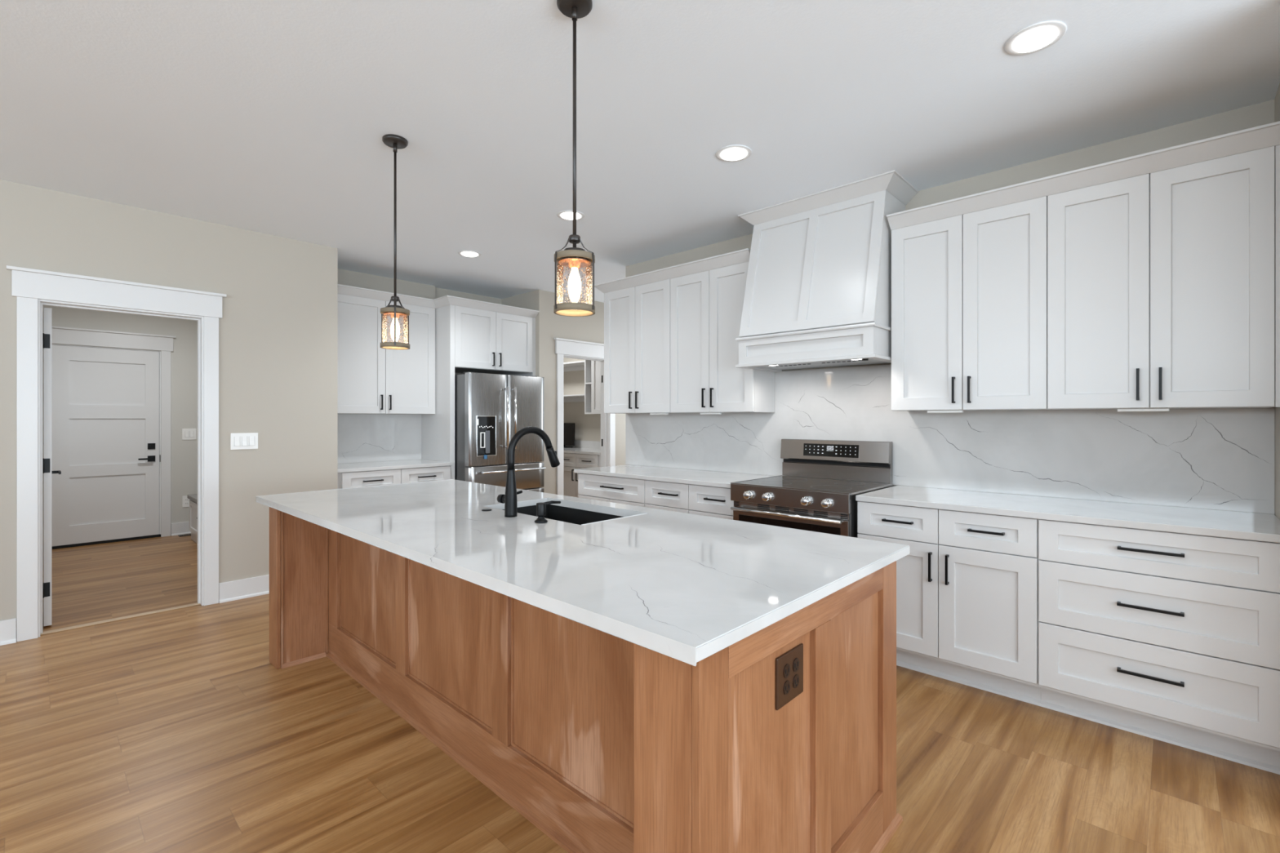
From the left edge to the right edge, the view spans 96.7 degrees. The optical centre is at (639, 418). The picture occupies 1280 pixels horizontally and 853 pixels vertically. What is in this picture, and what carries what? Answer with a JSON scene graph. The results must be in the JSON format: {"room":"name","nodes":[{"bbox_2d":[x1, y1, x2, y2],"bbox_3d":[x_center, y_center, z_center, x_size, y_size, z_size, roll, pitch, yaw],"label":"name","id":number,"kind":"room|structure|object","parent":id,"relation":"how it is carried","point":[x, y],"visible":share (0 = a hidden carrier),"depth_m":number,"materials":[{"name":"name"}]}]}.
{"room":"kitchen","nodes":[
{"label":"kitchen","id":0,"kind":"room"},
{"bbox_2d":[42,305,197,535],"bbox_3d":[-5.731,-0.041,6.201,0.120,2.751,3.600,0,0,43],"label":"wall","id":1,"kind":"structure","parent":0,"point":[184,357],"depth_m":6.54,"materials":[{"name":"grey paint"}]},
{"bbox_2d":[51,343,160,549],"bbox_3d":[-5.764,0.280,6.123,0.159,2.108,0.936,0,0,43],"label":"door","id":2,"kind":"structure","parent":1,"relation":"in","point":[106,401],"depth_m":6.11,"materials":[{"name":"white paint"}]},
{"bbox_2d":[51,325,176,537],"bbox_3d":[-5.725,0.195,6.088,0.044,2.279,1.184,0,0,43],"label":"trim","id":3,"kind":"structure","parent":1,"relation":"attached to","point":[60,335],"depth_m":6.43,"materials":[{"name":"white paint"}]},
{"bbox_2d":[171,521,191,536],"bbox_3d":[-5.903,1.265,5.910,0.028,0.140,2.700,0,0,43],"label":"baseboard","id":4,"kind":"structure","parent":1,"relation":"attached to","point":[178,528],"depth_m":6.55,"materials":[{"name":"white paint"}]},
{"bbox_2d":[182,495,189,506],"bbox_3d":[-5.262,0.958,6.606,0.010,0.130,0.078,0,0,43],"label":"outlet","id":5,"kind":"object","parent":1,"relation":"attached to","point":[185,501],"visible":0.77,"depth_m":6.60,"materials":[{"name":"white plastic"}]},
{"bbox_2d":[182,428,196,439],"bbox_3d":[-5.244,0.178,6.622,0.013,0.130,0.131,0,0,43],"label":"light switch","id":6,"kind":"object","parent":1,"relation":"attached to","point":[187,433],"visible":1,"depth_m":6.62,"materials":[{"name":"white plastic"}]},
{"bbox_2d":[0,179,337,640],"bbox_3d":[-4.524,-0.041,2.687,0.140,2.751,5.728,0,0,43],"label":"wall","id":7,"kind":"structure","parent":0,"point":[278,323],"depth_m":4.20,"materials":[{"name":"beige paint"}]},
{"bbox_2d":[42,307,61,626],"bbox_3d":[-4.056,0.306,3.922,0.806,2.033,0.095,0,0,44],"label":"door","id":8,"kind":"structure","parent":7,"relation":"in","point":[46,318],"depth_m":3.64,"materials":[{"name":"white paint"}]},
{"bbox_2d":[6,265,226,641],"bbox_3d":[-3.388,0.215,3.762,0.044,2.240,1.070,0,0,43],"label":"trim","id":9,"kind":"structure","parent":7,"relation":"attached to","point":[28,285],"depth_m":3.55,"materials":[{"name":"white paint"}]},
{"bbox_2d":[0,574,269,645],"bbox_3d":[-4.462,1.265,2.630,0.028,0.140,5.728,0,0,43],"label":"baseboard","id":10,"kind":"structure","parent":7,"relation":"attached to","point":[228,591],"depth_m":4.19,"materials":[{"name":"white paint"}]},
{"bbox_2d":[230,432,257,449],"bbox_3d":[-2.953,0.167,4.249,0.013,0.122,0.172,0,0,43],"label":"light switch","id":11,"kind":"object","parent":7,"relation":"attached to","point":[244,441],"visible":1,"depth_m":4.25,"materials":[{"name":"white plastic"}]},
{"bbox_2d":[337,268,501,463],"bbox_3d":[-2.410,-0.041,5.955,0.175,2.751,2.187,0,0,43],"label":"wall","id":12,"kind":"structure","parent":0,"point":[347,277],"depth_m":5.80,"materials":[{"name":"beige paint"}]},
{"bbox_2d":[337,413,421,463],"bbox_3d":[-2.643,0.186,5.566,0.016,0.468,1.041,0,0,43],"label":"backsplash","id":13,"kind":"structure","parent":12,"relation":"attached to","point":[362,437],"depth_m":5.61,"materials":[{"name":"white stone"}]},
{"bbox_2d":[337,293,435,414],"bbox_3d":[-2.514,-0.579,5.446,0.368,1.062,1.038,0,0,43],"label":"upper cabinet","id":14,"kind":"object","parent":12,"relation":"attached to","point":[372,379],"visible":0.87,"depth_m":5.32,"materials":[{"name":"grey paint"}]},
{"bbox_2d":[501,291,531,309],"bbox_3d":[-1.421,-0.041,6.609,0.702,2.751,0.120,0,0,43],"label":"wall","id":15,"kind":"structure","parent":0,"point":[522,300],"depth_m":6.47,"materials":[{"name":"beige paint"}]},
{"bbox_2d":[531,289,625,494],"bbox_3d":[-0.398,-0.041,7.084,0.140,2.751,2.213,0,0,43],"label":"wall","id":16,"kind":"structure","parent":0,"point":[549,326],"depth_m":6.37,"materials":[{"name":"beige paint"}]},
{"bbox_2d":[553,337,615,495],"bbox_3d":[-0.613,0.215,6.719,0.044,2.240,0.986,0,0,43],"label":"trim","id":17,"kind":"structure","parent":16,"relation":"attached to","point":[562,346],"depth_m":6.45,"materials":[{"name":"white paint"}]},
{"bbox_2d":[563,354,608,466],"bbox_3d":[-0.681,0.297,6.782,0.148,2.074,0.749,0,0,43],"label":"trim","id":18,"kind":"structure","parent":16,"relation":"attached to","point":[604,417],"depth_m":7.03,"materials":[{"name":"white paint"}]},
{"bbox_2d":[563,357,600,441],"bbox_3d":[-1.024,-0.041,8.559,2.792,2.751,0.120,0,0,43],"label":"wall","id":19,"kind":"structure","parent":0,"point":[587,426],"depth_m":8.36,"materials":[{"name":"beige paint"}]},
{"bbox_2d":[563,360,584,372],"bbox_3d":[-1.383,-0.755,8.600,1.994,0.089,0.309,0,0,43],"label":"wall shelf","id":20,"kind":"object","parent":19,"relation":"attached to","point":[573,366],"visible":0.18,"depth_m":8.30,"materials":[{"name":"grey paint"}]},
{"bbox_2d":[563,394,584,402],"bbox_3d":[-1.383,-0.295,8.600,1.994,0.089,0.309,0,0,43],"label":"wall shelf","id":21,"kind":"object","parent":19,"relation":"attached to","point":[575,397],"visible":0.18,"depth_m":8.35,"materials":[{"name":"grey paint"}]},
{"bbox_2d":[584,360,600,414],"bbox_3d":[-0.414,-0.603,7.677,0.679,1.075,0.329,0,0,43],"label":"upper cabinet","id":22,"kind":"object","parent":19,"relation":"attached to","point":[592,368],"visible":0.24,"depth_m":7.67,"materials":[{"name":"grey paint"}]},
{"bbox_2d":[0,0,1279,302],"bbox_3d":[-0.920,-1.456,2.235,12.800,0.080,10.400,0,0,43],"label":"ceiling","id":23,"kind":"structure","parent":0,"point":[268,117],"depth_m":2.58,"materials":[{"name":"white paint"}]},
{"bbox_2d":[380,134,409,350],"bbox_3d":[-1.242,-0.888,2.892,0.140,1.056,0.143,0,0,43],"label":"pendant light","id":24,"kind":"object","parent":23,"relation":"hanging from","point":[396,142],"visible":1,"depth_m":2.88,"materials":[{"name":"brown metal"}]},
{"bbox_2d":[383,311,406,319],"bbox_3d":[-1.244,-0.530,2.891,0.110,0.038,0.110,0,0,43],"label":"socket","id":25,"kind":"object","parent":24,"relation":"attached to","point":[394,315],"depth_m":2.88,"materials":[{"name":"glass"}]},
{"bbox_2d":[457,250,480,257],"bbox_3d":[-1.459,-1.410,4.874,0.192,0.012,0.192,0,0,43],"label":"recessed light","id":26,"kind":"object","parent":23,"relation":"in","point":[464,253],"visible":1,"depth_m":4.85,"materials":[{"name":"white paint"}]},
{"bbox_2d":[556,210,584,220],"bbox_3d":[-0.480,-1.410,3.956,0.192,0.012,0.192,0,0,43],"label":"recessed light","id":27,"kind":"object","parent":23,"relation":"in","point":[565,215],"visible":0.88,"depth_m":3.94,"materials":[{"name":"white paint"}]},
{"bbox_2d":[553,0,595,316],"bbox_3d":[-0.223,-0.888,1.931,0.140,1.056,0.143,0,0,43],"label":"pendant light","id":28,"kind":"object","parent":23,"relation":"hanging from","point":[575,258],"visible":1,"depth_m":1.93,"materials":[{"name":"brown metal"}]},
{"bbox_2d":[558,256,591,269],"bbox_3d":[-0.222,-0.530,1.932,0.110,0.038,0.110,0,0,43],"label":"socket","id":29,"kind":"object","parent":28,"relation":"attached to","point":[571,262],"depth_m":1.91,"materials":[{"name":"orange metal"}]},
{"bbox_2d":[715,145,751,161],"bbox_3d":[0.500,-1.410,3.035,0.192,0.012,0.192,0,0,43],"label":"recessed light","id":30,"kind":"object","parent":23,"relation":"in","point":[731,153],"visible":1,"depth_m":3.02,"materials":[{"name":"white paint"}]},
{"bbox_2d":[1004,21,1066,55],"bbox_3d":[1.469,-1.410,2.118,0.192,0.012,0.192,0,0,43],"label":"recessed light","id":31,"kind":"object","parent":23,"relation":"in","point":[1036,37],"visible":1,"depth_m":2.10,"materials":[{"name":"white paint"}]},
{"bbox_2d":[0,534,1279,852],"bbox_3d":[-0.920,1.365,2.235,12.800,0.060,10.400,0,0,43],"label":"floor","id":32,"kind":"structure","parent":0,"point":[177,731],"depth_m":2.20,"materials":[{"name":"brown wood"}]},
{"bbox_2d":[40,602,200,635],"bbox_3d":[-3.446,1.331,3.817,0.055,0.006,0.792,0,0,43],"label":"threshold","id":33,"kind":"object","parent":32,"relation":"on","point":[196,603],"depth_m":3.78,"materials":[{"name":"beige wood"}]},
{"bbox_2d":[177,533,191,537],"bbox_3d":[-5.144,1.330,6.575,0.100,0.008,0.290,0,0,43],"label":"floor vent","id":34,"kind":"object","parent":32,"relation":"in","point":[180,535],"visible":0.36,"depth_m":6.50,"materials":[{"name":"brown metal"}]},
{"bbox_2d":[186,493,197,543],"bbox_3d":[-4.561,1.087,6.180,0.830,0.494,0.466,0,0,43],"label":"storage bench","id":35,"kind":"object","parent":32,"relation":"on","point":[193,498],"visible":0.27,"depth_m":6.16,"materials":[{"name":"grey paint"}]},
{"bbox_2d":[337,465,450,488],"bbox_3d":[-2.401,0.893,5.340,0.678,0.883,1.038,0,0,43],"label":"base cabinet","id":36,"kind":"object","parent":32,"relation":"on","point":[388,477],"visible":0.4,"depth_m":5.09,"materials":[{"name":"grey paint"}]},
{"bbox_2d":[337,459,452,472],"bbox_3d":[-2.403,0.436,5.340,0.644,0.030,1.041,0,0,43],"label":"countertop","id":37,"kind":"structure","parent":36,"relation":"on","point":[409,464],"depth_m":5.22,"materials":[{"name":"white stone"}]},
{"bbox_2d":[421,304,535,479],"bbox_3d":[-1.710,0.112,6.101,0.645,2.444,1.016,0,0,43],"label":"tall cabinet","id":38,"kind":"object","parent":32,"relation":"on","point":[470,340],"visible":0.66,"depth_m":5.75,"materials":[{"name":"grey paint"}]},
{"bbox_2d":[337,284,539,318],"bbox_3d":[-1.937,-1.145,5.600,0.369,0.070,2.054,0,0,43],"label":"crown molding","id":39,"kind":"structure","parent":38,"relation":"attached to","point":[445,300],"depth_m":5.56,"materials":[{"name":"grey paint"}]},
{"bbox_2d":[454,371,546,492],"bbox_3d":[-1.600,0.439,5.990,0.909,1.790,0.889,0,0,43],"label":"refrigerator","id":40,"kind":"object","parent":32,"relation":"on","point":[490,409],"visible":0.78,"depth_m":5.63,"materials":[{"name":"grey metal"}]},
{"bbox_2d":[563,453,600,497],"bbox_3d":[-1.079,0.893,8.068,2.185,0.883,0.668,0,0,43],"label":"base cabinet","id":41,"kind":"object","parent":32,"relation":"on","point":[571,461],"visible":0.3,"depth_m":7.45,"materials":[{"name":"grey paint"}]},
{"bbox_2d":[563,440,600,454],"bbox_3d":[-1.072,0.383,8.075,2.185,0.135,0.650,0,0,43],"label":"countertop","id":42,"kind":"structure","parent":41,"relation":"on","point":[589,447],"depth_m":8.06,"materials":[{"name":"white stone"}]},
{"bbox_2d":[563,422,574,448],"bbox_3d":[-1.139,0.240,8.406,0.555,0.360,0.160,0,0,43],"label":"monitor","id":43,"kind":"object","parent":42,"relation":"on","point":[568,428],"visible":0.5,"depth_m":8.28,"materials":[{"name":"black glass"}]},
{"bbox_2d":[269,506,902,852],"bbox_3d":[-0.580,0.892,2.511,2.970,0.883,1.098,0,0,43],"label":"kitchen island","id":44,"kind":"object","parent":32,"relation":"on","point":[602,741],"visible":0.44,"depth_m":1.75,"materials":[{"name":"brown wood"}]},
{"bbox_2d":[255,479,909,666],"bbox_3d":[-0.603,0.434,2.483,3.021,0.038,1.204,0,0,43],"label":"island countertop","id":45,"kind":"structure","parent":44,"relation":"on","point":[686,588],"depth_m":1.75,"materials":[{"name":"white stone"}]},
{"bbox_2d":[497,426,559,517],"bbox_3d":[-0.495,0.227,2.560,0.104,0.387,0.289,0,0,43],"label":"faucet","id":46,"kind":"object","parent":45,"relation":"on","point":[509,500],"visible":1,"depth_m":2.45,"materials":[{"name":"black metal"}]},
{"bbox_2d":[534,500,560,523],"bbox_3d":[-0.378,0.379,2.342,0.054,0.082,0.126,0,0,43],"label":"soap dispenser","id":47,"kind":"object","parent":45,"relation":"on","point":[541,506],"visible":1,"depth_m":2.30,"materials":[{"name":"black metal"}]},
{"bbox_2d":[502,504,622,524],"bbox_3d":[-0.361,0.563,2.642,0.774,0.224,0.441,0,0,43],"label":"sink","id":48,"kind":"object","parent":45,"relation":"in","point":[571,515],"visible":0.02,"depth_m":2.91,"materials":[{"name":"black"}]},
{"bbox_2d":[775,643,803,710],"bbox_3d":[0.367,0.628,1.390,0.010,0.122,0.130,0,0,43],"label":"outlet","id":49,"kind":"object","parent":44,"relation":"attached to","point":[789,665],"visible":1,"depth_m":1.38,"materials":[{"name":"brown plastic"}]},
{"bbox_2d":[783,663,790,678],"bbox_3d":[0.354,0.608,1.372,0.002,0.033,0.030,0,0,43],"label":"socket","id":50,"kind":"object","parent":49,"relation":"attached to","point":[786,666],"depth_m":1.37,"materials":[{"name":"black plastic"}]},
{"bbox_2d":[783,680,790,694],"bbox_3d":[0.354,0.648,1.372,0.002,0.033,0.030,0,0,43],"label":"socket","id":51,"kind":"object","parent":49,"relation":"attached to","point":[786,682],"depth_m":1.37,"materials":[{"name":"black plastic"}]},
{"bbox_2d":[792,657,799,671],"bbox_3d":[0.386,0.608,1.405,0.002,0.033,0.030,0,0,43],"label":"socket","id":52,"kind":"object","parent":49,"relation":"attached to","point":[795,660],"depth_m":1.40,"materials":[{"name":"black plastic"}]},
{"bbox_2d":[792,674,799,688],"bbox_3d":[0.386,0.648,1.405,0.002,0.033,0.030,0,0,43],"label":"socket","id":53,"kind":"object","parent":49,"relation":"attached to","point":[795,677],"depth_m":1.40,"materials":[{"name":"black plastic"}]},
{"bbox_2d":[577,473,644,506],"bbox_3d":[-0.030,0.893,4.719,0.758,0.884,0.683,0,0,43],"label":"base cabinet","id":54,"kind":"object","parent":32,"relation":"on","point":[631,491],"visible":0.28,"depth_m":4.47,"materials":[{"name":"grey paint"}]},
{"bbox_2d":[644,480,733,519],"bbox_3d":[0.535,0.893,4.188,0.792,0.884,0.683,0,0,43],"label":"base cabinet","id":55,"kind":"object","parent":32,"relation":"on","point":[704,500],"visible":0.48,"depth_m":3.94,"materials":[{"name":"grey paint"}]},
{"bbox_2d":[573,464,773,488],"bbox_3d":[0.248,0.436,4.458,1.584,0.030,0.654,0,0,43],"label":"countertop","id":56,"kind":"structure","parent":55,"relation":"on","point":[702,477],"depth_m":4.29,"materials":[{"name":"white stone"}]},
{"bbox_2d":[730,439,893,537],"bbox_3d":[1.082,0.739,3.608,0.780,1.190,0.740,0,0,43],"label":"range","id":57,"kind":"object","parent":32,"relation":"on","point":[828,505],"visible":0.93,"depth_m":3.58,"materials":[{"name":"grey metal"}]},
{"bbox_2d":[730,475,893,495],"bbox_3d":[1.083,0.414,3.609,0.780,0.013,0.654,0,0,43],"label":"cooktop","id":58,"kind":"object","parent":57,"relation":"in","point":[797,485],"depth_m":3.55,"materials":[{"name":"black glass"}]},
{"bbox_2d":[857,501,1040,706],"bbox_3d":[1.711,0.893,3.085,0.824,0.884,0.683,0,0,43],"label":"base cabinet","id":59,"kind":"object","parent":32,"relation":"on","point":[967,582],"visible":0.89,"depth_m":2.79,"materials":[{"name":"grey paint"}]},
{"bbox_2d":[1038,519,1279,774],"bbox_3d":[2.298,0.893,2.542,0.776,0.884,0.671,0,0,43],"label":"base cabinet","id":60,"kind":"object","parent":32,"relation":"on","point":[1171,637],"visible":0.98,"depth_m":2.29,"materials":[{"name":"grey paint"}]},
{"bbox_2d":[855,485,1279,542],"bbox_3d":[1.993,0.436,2.821,1.602,0.030,0.654,0,0,43],"label":"countertop","id":61,"kind":"structure","parent":60,"relation":"on","point":[1202,522],"depth_m":2.61,"materials":[{"name":"white stone"}]},
{"bbox_2d":[626,99,1274,514],"bbox_3d":[1.425,-0.041,3.908,4.160,2.751,0.120,0,0,43],"label":"wall","id":62,"kind":"structure","parent":0,"point":[1261,113],"depth_m":3.04,"materials":[{"name":"beige paint"}]},
{"bbox_2d":[604,279,671,413],"bbox_3d":[0.055,-0.579,4.874,0.765,1.062,0.344,0,0,43],"label":"upper cabinet","id":63,"kind":"object","parent":62,"relation":"attached to","point":[637,319],"visible":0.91,"depth_m":4.74,"materials":[{"name":"grey paint"}]},
{"bbox_2d":[649,413,668,414],"bbox_3d":[0.157,-0.041,4.668,0.180,0.014,0.030,0,0,43],"label":"light bar","id":64,"kind":"object","parent":63,"relation":"attached to","point":[650,413],"visible":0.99,"depth_m":4.65,"materials":[{"name":"white plastic"}]},
{"bbox_2d":[594,248,750,293],"bbox_3d":[0.293,-1.145,4.624,1.596,0.070,0.382,0,0,43],"label":"crown molding","id":65,"kind":"structure","parent":63,"relation":"attached to","point":[740,256],"depth_m":4.40,"materials":[{"name":"grey paint"}]},
{"bbox_2d":[670,262,774,413],"bbox_3d":[0.612,-0.579,4.352,0.760,1.062,0.344,0,0,43],"label":"upper cabinet","id":66,"kind":"object","parent":62,"relation":"attached to","point":[706,307],"visible":0.9,"depth_m":4.23,"materials":[{"name":"grey paint"}]},
{"bbox_2d":[700,412,721,414],"bbox_3d":[0.536,-0.041,4.312,0.180,0.014,0.030,0,0,43],"label":"light bar","id":67,"kind":"object","parent":66,"relation":"attached to","point":[704,413],"visible":1,"depth_m":4.29,"materials":[{"name":"white plastic"}]},
{"bbox_2d":[735,169,918,372],"bbox_3d":[1.162,-0.878,3.698,1.052,1.074,0.544,0,0,43],"label":"range hood","id":68,"kind":"object","parent":62,"relation":"attached to","point":[818,292],"visible":0.97,"depth_m":3.52,"materials":[{"name":"grey paint"}]},
{"bbox_2d":[625,364,1274,514],"bbox_3d":[1.339,0.036,3.894,4.024,0.768,0.017,0,0,43],"label":"backsplash","id":69,"kind":"structure","parent":62,"relation":"attached to","point":[1209,459],"depth_m":3.22,"materials":[{"name":"white stone"}]},
{"bbox_2d":[891,195,1049,411],"bbox_3d":[1.847,-0.579,3.193,0.754,1.062,0.344,0,0,43],"label":"upper cabinet","id":70,"kind":"object","parent":62,"relation":"attached to","point":[969,291],"visible":0.95,"depth_m":3.05,"materials":[{"name":"grey paint"}]},
{"bbox_2d":[927,410,963,413],"bbox_3d":[1.717,-0.041,3.204,0.180,0.014,0.030,0,0,43],"label":"light bar","id":71,"kind":"object","parent":70,"relation":"attached to","point":[928,411],"visible":0.97,"depth_m":3.19,"materials":[{"name":"white plastic"}]},
{"bbox_2d":[1047,146,1275,409],"bbox_3d":[2.400,-0.579,2.674,0.761,1.062,0.344,0,0,43],"label":"upper cabinet","id":72,"kind":"object","parent":62,"relation":"attached to","point":[1161,285],"visible":1,"depth_m":2.53,"materials":[{"name":"grey paint"}]},
{"bbox_2d":[886,121,1279,230],"bbox_3d":[2.020,-1.145,2.804,1.538,0.070,0.092,0,0,43],"label":"crown molding","id":73,"kind":"structure","parent":72,"relation":"attached to","point":[1266,135],"depth_m":2.66,"materials":[{"name":"grey paint"}]},
{"bbox_2d":[1117,408,1169,411],"bbox_3d":[2.326,-0.041,2.632,0.180,0.014,0.030,0,0,43],"label":"light bar","id":74,"kind":"object","parent":72,"relation":"attached to","point":[1140,409],"visible":0.98,"depth_m":2.61,"materials":[{"name":"white plastic"}]},
{"bbox_2d":[1275,145,1279,407],"bbox_3d":[2.599,-0.579,2.312,0.024,1.062,0.018,0,0,43],"label":"trim","id":75,"kind":"structure","parent":72,"relation":"attached to","point":[1277,147],"depth_m":2.31,"materials":[{"name":"grey paint"}]},
{"bbox_2d":[1274,83,1279,519],"bbox_3d":[2.527,-0.041,2.130,0.120,2.751,0.965,0,0,43],"label":"wall","id":76,"kind":"structure","parent":0,"point":[1277,100],"depth_m":2.46,"materials":[{"name":"beige paint"}]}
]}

